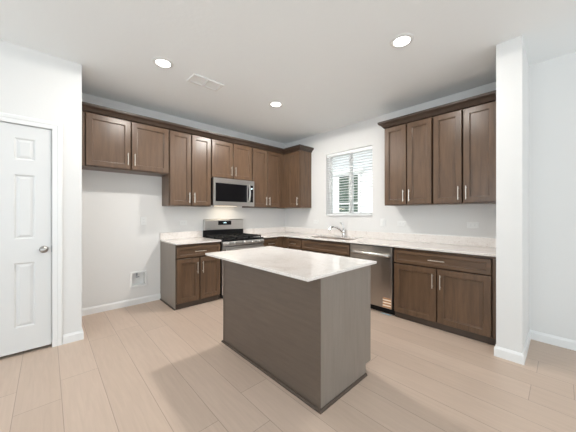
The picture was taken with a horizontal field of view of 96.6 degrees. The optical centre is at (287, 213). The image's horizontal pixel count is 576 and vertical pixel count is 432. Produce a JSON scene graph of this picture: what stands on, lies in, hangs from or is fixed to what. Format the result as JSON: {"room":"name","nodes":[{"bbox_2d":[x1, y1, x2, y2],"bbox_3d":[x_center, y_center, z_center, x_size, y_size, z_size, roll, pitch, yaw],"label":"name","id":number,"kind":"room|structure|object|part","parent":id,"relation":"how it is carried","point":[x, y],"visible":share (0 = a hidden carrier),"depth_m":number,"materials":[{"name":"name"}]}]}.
{"room":"kitchen","nodes":[
{"label":"kitchen","id":0,"kind":"room"},
{"bbox_2d":[0,40,81,334],"bbox_3d":[-3.768,-0.120,1.054,4.560,2.744,0.120,0,0,-43],"label":"wall","id":1,"kind":"structure","parent":0,"point":[33,84],"depth_m":2.48,"materials":[{"name":"white paint"}]},
{"bbox_2d":[0,122,51,356],"bbox_3d":[-2.436,0.216,2.204,0.603,2.016,0.101,0,0,-43],"label":"door","id":2,"kind":"structure","parent":1,"relation":"in","point":[25,151],"depth_m":2.30,"materials":[{"name":"white paint"}]},
{"bbox_3d":[-2.244,0.327,2.360,0.065,0.065,0.066,0,0,-43],"label":"knob","id":3,"kind":"part","parent":2,"relation":"part of","materials":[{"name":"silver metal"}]},
{"bbox_2d":[0,112,62,346],"bbox_3d":[-2.439,0.191,2.206,0.755,2.122,0.017,0,0,-43],"label":"trim","id":4,"kind":"structure","parent":1,"relation":"attached to","point":[57,128],"depth_m":2.43,"materials":[{"name":"white paint"}]},
{"bbox_2d":[51,132,51,341],"bbox_3d":[-2.539,0.176,2.312,0.815,2.152,0.025,0,0,-43],"label":"wall","id":5,"kind":"structure","parent":0,"point":[51,132],"depth_m":2.51,"materials":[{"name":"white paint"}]},
{"bbox_2d":[82,93,284,308],"bbox_3d":[-1.324,-0.120,4.390,3.610,2.744,0.150,0,0,-43],"label":"wall","id":6,"kind":"structure","parent":0,"point":[115,243],"depth_m":3.49,"materials":[{"name":"white paint"}]},
{"bbox_2d":[82,293,160,315],"bbox_3d":[-2.220,1.208,3.438,0.960,0.088,0.014,0,0,-43],"label":"baseboard","id":7,"kind":"structure","parent":6,"relation":"attached to","point":[111,306],"depth_m":3.41,"materials":[{"name":"white paint"}]},
{"bbox_2d":[82,111,168,176],"bbox_3d":[-2.094,-0.860,3.318,0.975,0.624,0.357,0,0,-43],"label":"upper cabinet","id":8,"kind":"object","parent":6,"relation":"attached to","point":[109,144],"visible":0.97,"depth_m":3.18,"materials":[{"name":"brown wood"}]},
{"bbox_3d":[-2.147,-0.861,3.083,0.443,0.602,0.023,0,0,-43],"label":"door","id":9,"kind":"part","parent":8,"relation":"part of","materials":[{"name":"brown wood"}]},
{"bbox_3d":[-2.113,-0.553,3.339,0.975,0.010,0.301,0,0,-43],"label":"panel","id":10,"kind":"part","parent":8,"relation":"part of","materials":[{"name":"brown wood"}]},
{"bbox_3d":[-1.814,-0.861,3.396,0.443,0.602,0.023,0,0,-43],"label":"door","id":11,"kind":"part","parent":8,"relation":"part of","materials":[{"name":"brown wood"}]},
{"bbox_2d":[130,270,146,287],"bbox_3d":[-2.105,0.905,3.602,0.208,0.222,0.082,0,0,-43],"label":"box","id":12,"kind":"object","parent":6,"relation":"attached to","point":[137,278],"visible":1,"depth_m":3.62,"materials":[{"name":"white plastic"}]},
{"bbox_2d":[160,231,202,239],"bbox_3d":[-1.637,0.327,3.978,0.647,0.104,0.020,0,0,-43],"label":"backsplash","id":13,"kind":"structure","parent":6,"relation":"attached to","point":[189,234],"depth_m":3.95,"materials":[{"name":"white stone"}]},
{"bbox_2d":[162,130,210,206],"bbox_3d":[-1.510,-0.644,3.866,0.622,1.056,0.357,0,0,-43],"label":"upper cabinet","id":14,"kind":"object","parent":6,"relation":"attached to","point":[188,181],"visible":0.97,"depth_m":3.73,"materials":[{"name":"brown wood"}]},
{"bbox_3d":[-1.669,-0.643,3.586,0.006,1.033,0.055,0,0,-43],"label":"panel","id":15,"kind":"part","parent":14,"relation":"part of","materials":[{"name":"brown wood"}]},
{"bbox_3d":[-1.530,-0.645,3.662,0.296,1.034,0.023,0,0,-43],"label":"door","id":16,"kind":"part","parent":14,"relation":"part of","materials":[{"name":"brown wood"}]},
{"bbox_3d":[-1.529,-0.121,3.886,0.622,0.010,0.301,0,0,-43],"label":"panel","id":17,"kind":"part","parent":14,"relation":"part of","materials":[{"name":"brown wood"}]},
{"bbox_3d":[-1.305,-0.645,3.873,0.296,1.034,0.023,0,0,-43],"label":"door","id":18,"kind":"part","parent":14,"relation":"part of","materials":[{"name":"brown wood"}]},
{"bbox_2d":[211,139,251,180],"bbox_3d":[-1.004,-0.871,4.340,0.764,0.602,0.357,0,0,-43],"label":"upper cabinet","id":19,"kind":"object","parent":6,"relation":"attached to","point":[228,160],"visible":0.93,"depth_m":4.20,"materials":[{"name":"brown wood"}]},
{"bbox_3d":[-1.050,-0.872,4.112,0.366,0.580,0.023,0,0,-43],"label":"door","id":20,"kind":"part","parent":19,"relation":"part of","materials":[{"name":"brown wood"}]},
{"bbox_2d":[211,177,253,206],"bbox_3d":[-0.962,-0.347,4.297,0.758,0.433,0.457,0,0,-43],"label":"microwave oven","id":21,"kind":"object","parent":19,"relation":"attached to","point":[224,192],"visible":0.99,"depth_m":4.14,"materials":[{"name":"silver metal"}]},
{"bbox_3d":[-0.654,-0.343,4.330,0.032,0.336,0.084,0,0,-43],"label":"handle","id":22,"kind":"part","parent":21,"relation":"part of","materials":[{"name":"silver metal"}]},
{"bbox_3d":[-0.638,-0.341,4.390,0.098,0.287,0.004,0,0,-43],"label":"control panel","id":23,"kind":"part","parent":21,"relation":"part of","materials":[{"name":"black glass"}]},
{"bbox_3d":[-0.772,-0.872,4.372,0.366,0.580,0.023,0,0,-43],"label":"door","id":24,"kind":"part","parent":19,"relation":"part of","materials":[{"name":"brown wood"}]},
{"bbox_2d":[242,148,283,207],"bbox_3d":[-0.445,-0.644,4.864,0.766,1.056,0.357,0,0,-43],"label":"upper cabinet","id":25,"kind":"object","parent":6,"relation":"attached to","point":[267,166],"visible":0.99,"depth_m":4.74,"materials":[{"name":"brown wood"}]},
{"bbox_3d":[-0.507,-0.645,4.620,0.322,1.034,0.023,0,0,-43],"label":"door","id":26,"kind":"part","parent":25,"relation":"part of","materials":[{"name":"brown wood"}]},
{"bbox_3d":[-0.464,-0.121,4.885,0.766,0.010,0.301,0,0,-43],"label":"panel","id":27,"kind":"part","parent":25,"relation":"part of","materials":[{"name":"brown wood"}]},
{"bbox_3d":[-0.262,-0.645,4.850,0.322,1.034,0.023,0,0,-43],"label":"door","id":28,"kind":"part","parent":25,"relation":"part of","materials":[{"name":"brown wood"}]},
{"bbox_2d":[82,101,313,153],"bbox_3d":[-0.947,-1.213,3.894,3.436,0.080,0.540,0,0,-43],"label":"crown molding","id":29,"kind":"structure","parent":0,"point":[87,107],"depth_m":3.62,"materials":[{"name":"brown wood"}]},
{"bbox_2d":[0,0,575,143],"bbox_3d":[-0.533,-1.552,-0.796,9.550,0.120,8.800,0,0,-43],"label":"ceiling","id":30,"kind":"structure","parent":0,"point":[331,64],"depth_m":2.31,"materials":[{"name":"white paint"}]},
{"bbox_2d":[153,57,173,67],"bbox_3d":[-1.231,-1.488,2.534,0.188,0.008,0.188,0,0,-43],"label":"recessed light","id":31,"kind":"object","parent":30,"relation":"in","point":[162,62],"visible":1,"depth_m":2.52,"materials":[{"name":"white plastic"}]},
{"bbox_2d":[187,73,223,90],"bbox_3d":[-0.930,-1.484,2.906,0.356,0.016,0.190,0,0,-43],"label":"ceiling vent","id":32,"kind":"object","parent":30,"relation":"in","point":[196,79],"visible":1,"depth_m":2.90,"materials":[{"name":"white plastic"}]},
{"bbox_2d":[269,101,282,106],"bbox_3d":[-0.164,-1.488,3.482,0.188,0.008,0.188,0,0,-43],"label":"recessed light","id":33,"kind":"object","parent":30,"relation":"in","point":[273,103],"visible":1,"depth_m":3.47,"materials":[{"name":"white plastic"}]},
{"bbox_2d":[390,33,413,47],"bbox_3d":[0.981,-1.488,2.211,0.188,0.008,0.188,0,0,-43],"label":"recessed light","id":34,"kind":"object","parent":30,"relation":"in","point":[402,40],"visible":1,"depth_m":2.20,"materials":[{"name":"white plastic"}]},
{"bbox_2d":[0,295,575,431],"bbox_3d":[-0.077,1.277,-0.369,8.300,0.050,8.800,0,0,-43],"label":"floor","id":35,"kind":"structure","parent":0,"point":[152,366],"depth_m":1.85,"materials":[{"name":"brown wood"}]},
{"bbox_2d":[160,241,219,310],"bbox_3d":[-1.419,0.826,3.742,0.646,0.852,0.661,0,0,-43],"label":"base cabinet","id":36,"kind":"object","parent":35,"relation":"on","point":[189,277],"visible":0.98,"depth_m":3.51,"materials":[{"name":"brown wood"}]},
{"bbox_3d":[-1.665,0.826,3.550,0.004,0.851,0.605,0,0,-43],"label":"panel","id":37,"kind":"part","parent":36,"relation":"part of","materials":[{"name":"wood"}]},
{"bbox_3d":[-1.333,0.883,3.430,0.302,0.578,0.023,0,0,-43],"label":"door","id":38,"kind":"part","parent":36,"relation":"part of","materials":[{"name":"brown wood"}]},
{"bbox_2d":[160,231,221,244],"bbox_3d":[-1.423,0.337,3.750,0.647,0.124,0.647,0,0,-43],"label":"countertop","id":39,"kind":"structure","parent":36,"relation":"on","point":[189,237],"depth_m":3.82,"materials":[{"name":"white stone"}]},
{"bbox_3d":[-1.245,0.417,3.567,0.632,0.018,0.054,0,0,-43],"label":"rail","id":40,"kind":"part","parent":36,"relation":"part of","materials":[{"name":"brown wood"}]},
{"bbox_3d":[-1.218,0.505,3.538,0.617,0.150,0.023,0,0,-43],"label":"drawer","id":41,"kind":"part","parent":36,"relation":"part of","materials":[{"name":"brown wood"}]},
{"bbox_3d":[-1.103,0.883,3.646,0.302,0.578,0.023,0,0,-43],"label":"door","id":42,"kind":"part","parent":36,"relation":"part of","materials":[{"name":"brown wood"}]},
{"bbox_2d":[203,219,263,297],"bbox_3d":[-0.879,0.669,4.207,0.756,1.164,0.701,0,0,-43],"label":"gas range","id":43,"kind":"object","parent":35,"relation":"on","point":[230,231],"visible":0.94,"depth_m":4.18,"materials":[{"name":"silver metal"}]},
{"bbox_2d":[204,236,263,241],"bbox_3d":[-0.886,0.393,4.214,0.756,0.025,0.603,0,0,-43],"label":"cooktop","id":44,"kind":"object","parent":43,"relation":"in","point":[229,238],"depth_m":4.00,"materials":[{"name":"black metal"}]},
{"bbox_3d":[-0.693,0.762,4.008,0.752,0.551,0.029,0,0,-43],"label":"oven door","id":45,"kind":"part","parent":43,"relation":"part of","materials":[{"name":"silver metal"}]},
{"bbox_3d":[-0.687,0.442,4.002,0.756,0.071,0.047,0,0,-43],"label":"control panel","id":46,"kind":"part","parent":43,"relation":"part of","materials":[{"name":"silver metal"}]},
{"bbox_3d":[-0.661,0.527,3.974,0.696,0.026,0.063,0,0,-43],"label":"handle","id":47,"kind":"part","parent":43,"relation":"part of","materials":[{"name":"silver metal"}]},
{"bbox_2d":[263,237,286,247],"bbox_3d":[-0.430,0.826,4.641,0.486,0.852,0.702,0,0,-43],"label":"base cabinet","id":48,"kind":"object","parent":35,"relation":"on","point":[272,241],"depth_m":4.48,"materials":[{"name":"brown wood"}]},
{"bbox_3d":[-0.101,0.791,4.548,0.133,0.778,0.115,0,0,-43],"label":"corner filler","id":49,"kind":"part","parent":48,"relation":"part of","materials":[{"name":"brown wood"}]},
{"bbox_2d":[286,237,303,249],"bbox_3d":[0.307,0.826,4.584,0.661,0.852,0.387,0,0,-43],"label":"base cabinet","id":50,"kind":"object","parent":35,"relation":"on","point":[292,243],"visible":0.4,"depth_m":4.38,"materials":[{"name":"brown wood"}]},
{"bbox_2d":[221,260,370,414],"bbox_3d":[0.008,0.826,2.279,0.641,0.852,1.254,0,0,-43],"label":"kitchen island","id":51,"kind":"object","parent":35,"relation":"on","point":[312,338],"visible":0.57,"depth_m":1.86,"materials":[{"name":"brown wood"}]},
{"bbox_3d":[-0.625,0.826,2.511,0.007,0.852,0.023,0,0,-43],"label":"corner trim","id":52,"kind":"part","parent":51,"relation":"part of","materials":[{"name":"brown wood"}]},
{"bbox_3d":[-0.211,0.826,2.073,0.006,0.852,1.184,0,0,-43],"label":"panel","id":53,"kind":"part","parent":51,"relation":"part of","materials":[{"name":"brown wood"}]},
{"bbox_2d":[205,246,376,281],"bbox_3d":[-0.044,0.389,2.277,0.819,0.020,1.347,0,0,-43],"label":"island countertop","id":54,"kind":"structure","parent":51,"relation":"on","point":[307,266],"depth_m":2.05,"materials":[{"name":"white stone"}]},
{"bbox_3d":[-0.019,1.243,2.253,0.564,0.018,1.254,0,0,-43],"label":"shoe moulding","id":55,"kind":"part","parent":51,"relation":"part of","materials":[{"name":"brown"}]},
{"bbox_3d":[0.199,0.826,1.632,0.007,0.852,0.023,0,0,-43],"label":"corner trim","id":56,"kind":"part","parent":51,"relation":"part of","materials":[{"name":"brown wood"}]},
{"bbox_3d":[0.426,0.826,1.845,0.623,0.852,0.018,0,0,-43],"label":"panel","id":57,"kind":"part","parent":51,"relation":"part of","materials":[{"name":"wood"}]},
{"bbox_2d":[302,237,354,256],"bbox_3d":[0.757,0.826,4.104,0.661,0.852,0.924,0,0,-43],"label":"base cabinet","id":58,"kind":"object","parent":35,"relation":"on","point":[311,245],"visible":0.2,"depth_m":3.90,"materials":[{"name":"brown wood"}]},
{"bbox_3d":[0.576,0.417,3.935,0.054,0.018,0.924,0,0,-43],"label":"rail","id":59,"kind":"part","parent":58,"relation":"part of","materials":[{"name":"brown wood"}]},
{"bbox_2d":[350,243,395,314],"bbox_3d":[1.263,0.827,3.524,0.701,0.850,0.606,0,0,-43],"label":"dishwasher","id":60,"kind":"object","parent":35,"relation":"on","point":[382,272],"visible":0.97,"depth_m":3.23,"materials":[{"name":"silver metal"}]},
{"bbox_3d":[1.037,0.512,3.312,0.081,0.052,0.545,0,0,-43],"label":"handle","id":61,"kind":"part","parent":60,"relation":"part of","materials":[{"name":"silver metal"}]},
{"bbox_3d":[1.123,1.215,3.393,0.015,0.074,0.606,0,0,-43],"label":"toe plate","id":62,"kind":"part","parent":60,"relation":"part of","materials":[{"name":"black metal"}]},
{"bbox_2d":[394,247,495,345],"bbox_3d":[1.836,0.826,2.953,0.661,0.852,0.998,0,0,-43],"label":"base cabinet","id":63,"kind":"object","parent":35,"relation":"on","point":[455,293],"visible":0.95,"depth_m":2.70,"materials":[{"name":"brown wood"}]},
{"bbox_2d":[243,227,495,256],"bbox_3d":[0.786,0.337,3.774,1.072,0.124,3.634,0,0,-43],"label":"countertop","id":64,"kind":"structure","parent":63,"relation":"on","point":[452,244],"depth_m":3.51,"materials":[{"name":"white stone"}]},
{"bbox_2d":[329,222,345,236],"bbox_3d":[0.804,0.256,4.239,0.325,0.245,0.071,0,0,-21],"label":"kitchen faucet","id":65,"kind":"object","parent":64,"relation":"on","point":[331,227],"visible":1,"depth_m":4.25,"materials":[{"name":"silver metal"}]},
{"bbox_3d":[1.448,0.883,2.947,0.023,0.578,0.460,0,0,-43],"label":"door","id":66,"kind":"part","parent":63,"relation":"part of","materials":[{"name":"brown wood"}]},
{"bbox_3d":[1.609,0.505,2.775,0.023,0.150,0.933,0,0,-43],"label":"drawer","id":67,"kind":"part","parent":63,"relation":"part of","materials":[{"name":"brown wood"}]},
{"bbox_3d":[1.655,0.417,2.784,0.054,0.018,0.998,0,0,-43],"label":"rail","id":68,"kind":"part","parent":63,"relation":"part of","materials":[{"name":"brown wood"}]},
{"bbox_3d":[1.771,0.883,2.603,0.023,0.578,0.460,0,0,-43],"label":"door","id":69,"kind":"part","parent":63,"relation":"part of","materials":[{"name":"brown wood"}]},
{"bbox_2d":[285,82,495,247],"bbox_3d":[1.233,-0.120,4.192,0.150,2.744,3.636,0,0,-43],"label":"wall","id":70,"kind":"structure","parent":0,"point":[444,220],"depth_m":3.94,"materials":[{"name":"white paint"}]},
{"bbox_2d":[282,150,310,208],"bbox_3d":[0.061,-0.644,5.069,0.357,1.056,0.750,0,0,-43],"label":"upper cabinet","id":71,"kind":"object","parent":70,"relation":"attached to","point":[297,164],"visible":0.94,"depth_m":4.83,"materials":[{"name":"brown wood"}]},
{"bbox_3d":[0.105,-0.645,4.824,0.023,1.034,0.308,0,0,-43],"label":"door","id":72,"kind":"part","parent":71,"relation":"part of","materials":[{"name":"brown wood"}]},
{"bbox_3d":[0.082,-0.121,5.088,0.301,0.010,0.750,0,0,-43],"label":"panel","id":73,"kind":"part","parent":71,"relation":"part of","materials":[{"name":"brown wood"}]},
{"bbox_3d":[0.246,-0.643,4.732,0.055,1.033,0.006,0,0,-43],"label":"panel","id":74,"kind":"part","parent":71,"relation":"part of","materials":[{"name":"brown wood"}]},
{"bbox_2d":[325,215,371,215],"bbox_3d":[1.028,0.023,4.354,0.104,0.014,0.909,0,0,-43],"label":"trim","id":75,"kind":"structure","parent":70,"relation":"attached to","point":[325,215],"depth_m":4.29,"materials":[{"name":"white paint"}]},
{"bbox_2d":[329,150,371,213],"bbox_3d":[1.087,-0.523,4.410,0.062,1.102,0.907,0,0,-43],"label":"window","id":76,"kind":"structure","parent":70,"relation":"in","point":[331,186],"depth_m":4.40,"materials":[{"name":"white plastic"}]},
{"bbox_2d":[327,146,371,214],"bbox_3d":[1.031,-0.530,4.357,0.070,1.085,0.895,0,0,-43],"label":"window blind","id":77,"kind":"object","parent":76,"relation":"attached to","point":[367,148],"visible":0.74,"depth_m":4.33,"materials":[{"name":"white plastic"}]},
{"bbox_3d":[1.034,-1.047,4.360,0.060,0.052,0.895,0,0,-43],"label":"head rail","id":78,"kind":"part","parent":77,"relation":"part of","materials":[{"name":"white plastic"}]},
{"bbox_3d":[1.034,0.003,4.360,0.050,0.018,0.895,0,0,-43],"label":"rail","id":79,"kind":"part","parent":77,"relation":"part of","materials":[{"name":"white plastic"}]},
{"bbox_2d":[380,219,384,226],"bbox_3d":[1.426,0.132,3.868,0.010,0.118,0.074,0,0,-43],"label":"wall switch","id":80,"kind":"object","parent":70,"relation":"attached to","point":[382,221],"visible":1,"depth_m":3.87,"materials":[{"name":"white plastic"}]},
{"bbox_2d":[398,221,405,225],"bbox_3d":[1.621,0.137,3.662,0.008,0.074,0.118,0,0,-43],"label":"wall outlet","id":81,"kind":"object","parent":70,"relation":"attached to","point":[400,223],"visible":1,"depth_m":3.66,"materials":[{"name":"white plastic"}]},
{"bbox_2d":[385,117,434,205],"bbox_3d":[1.628,-0.644,3.397,0.357,1.056,0.605,0,0,-43],"label":"upper cabinet","id":82,"kind":"object","parent":70,"relation":"attached to","point":[408,146],"visible":0.98,"depth_m":3.27,"materials":[{"name":"brown wood"}]},
{"bbox_3d":[1.426,-0.645,3.415,0.023,1.034,0.287,0,0,-43],"label":"door","id":83,"kind":"part","parent":82,"relation":"part of","materials":[{"name":"brown wood"}]},
{"bbox_3d":[1.648,-0.121,3.417,0.301,0.010,0.605,0,0,-43],"label":"panel","id":84,"kind":"part","parent":82,"relation":"part of","materials":[{"name":"brown wood"}]},
{"bbox_3d":[1.632,-0.645,3.195,0.023,1.034,0.287,0,0,-43],"label":"door","id":85,"kind":"part","parent":82,"relation":"part of","materials":[{"name":"brown wood"}]},
{"bbox_2d":[378,90,495,128],"bbox_3d":[1.824,-1.213,3.169,0.383,0.080,1.331,0,0,-43],"label":"crown molding","id":86,"kind":"structure","parent":70,"relation":"attached to","point":[490,96],"depth_m":2.97,"materials":[{"name":"brown wood"}]},
{"bbox_2d":[433,101,495,204],"bbox_3d":[2.062,-0.644,2.934,0.357,1.056,0.662,0,0,-43],"label":"upper cabinet","id":87,"kind":"object","parent":70,"relation":"attached to","point":[464,140],"visible":0.91,"depth_m":2.83,"materials":[{"name":"brown wood"}]},
{"bbox_3d":[1.842,-0.645,2.972,0.023,1.034,0.290,0,0,-43],"label":"door","id":88,"kind":"part","parent":87,"relation":"part of","materials":[{"name":"brown wood"}]},
{"bbox_3d":[2.082,-0.121,2.954,0.301,0.010,0.662,0,0,-43],"label":"panel","id":89,"kind":"part","parent":87,"relation":"part of","materials":[{"name":"brown wood"}]},
{"bbox_3d":[2.049,-0.645,2.750,0.023,1.034,0.290,0,0,-43],"label":"door","id":90,"kind":"part","parent":87,"relation":"part of","materials":[{"name":"brown wood"}]},
{"bbox_2d":[467,222,478,228],"bbox_3d":[2.195,0.134,3.049,0.008,0.074,0.118,0,0,-43],"label":"wall outlet","id":91,"kind":"object","parent":70,"relation":"attached to","point":[475,225],"visible":1,"depth_m":3.04,"materials":[{"name":"white plastic"}]},
{"bbox_2d":[496,36,528,352],"bbox_3d":[2.243,-0.120,2.530,0.949,2.744,0.171,0,0,-43],"label":"wall partition","id":92,"kind":"structure","parent":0,"point":[512,65],"depth_m":2.22,"materials":[{"name":"white paint"}]},
{"bbox_2d":[494,330,575,364],"bbox_3d":[3.728,1.208,0.716,0.663,0.088,4.878,0,0,-43],"label":"baseboard","id":93,"kind":"structure","parent":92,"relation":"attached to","point":[520,358],"depth_m":2.37,"materials":[{"name":"white paint"}]},
{"bbox_2d":[529,52,575,340],"bbox_3d":[4.143,-0.120,0.978,0.300,2.744,4.693,0,0,-43],"label":"wall","id":94,"kind":"structure","parent":0,"point":[552,82],"depth_m":2.46,"materials":[{"name":"white paint"}]},
{"bbox_3d":[-2.455,-0.120,2.900,0.120,2.744,0.778,0,0,-43],"label":"wall","id":95,"kind":"structure","parent":0,"visible":0},
{"bbox_2d":[63,329,83,343],"bbox_3d":[-2.356,1.208,2.787,0.157,0.088,0.747,0,0,-43],"label":"baseboard","id":96,"kind":"structure","parent":95,"relation":"attached to","point":[79,335],"depth_m":2.52,"materials":[{"name":"white paint"}]},
{"label":"outside","id":97,"kind":"structure","parent":0,"visible":0},
{"bbox_3d":[4.413,1.627,11.035,13.850,0.150,18.000,0,0,-43],"label":"ground","id":98,"kind":"structure","parent":97,"visible":0},
{"bbox_2d":[333,150,371,212],"bbox_3d":[2.498,-0.428,9.240,3.500,3.960,14.600,0,0,-43],"label":"house","id":99,"kind":"structure","parent":98,"relation":"on","point":[357,202],"depth_m":7.84,"materials":[{"name":"white"}]},
{"bbox_3d":[1.895,-0.628,8.024,0.016,1.140,0.710,0,0,-43],"label":"pane","id":100,"kind":"part","parent":99,"relation":"part of","materials":[{"name":"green glass"}]}
]}

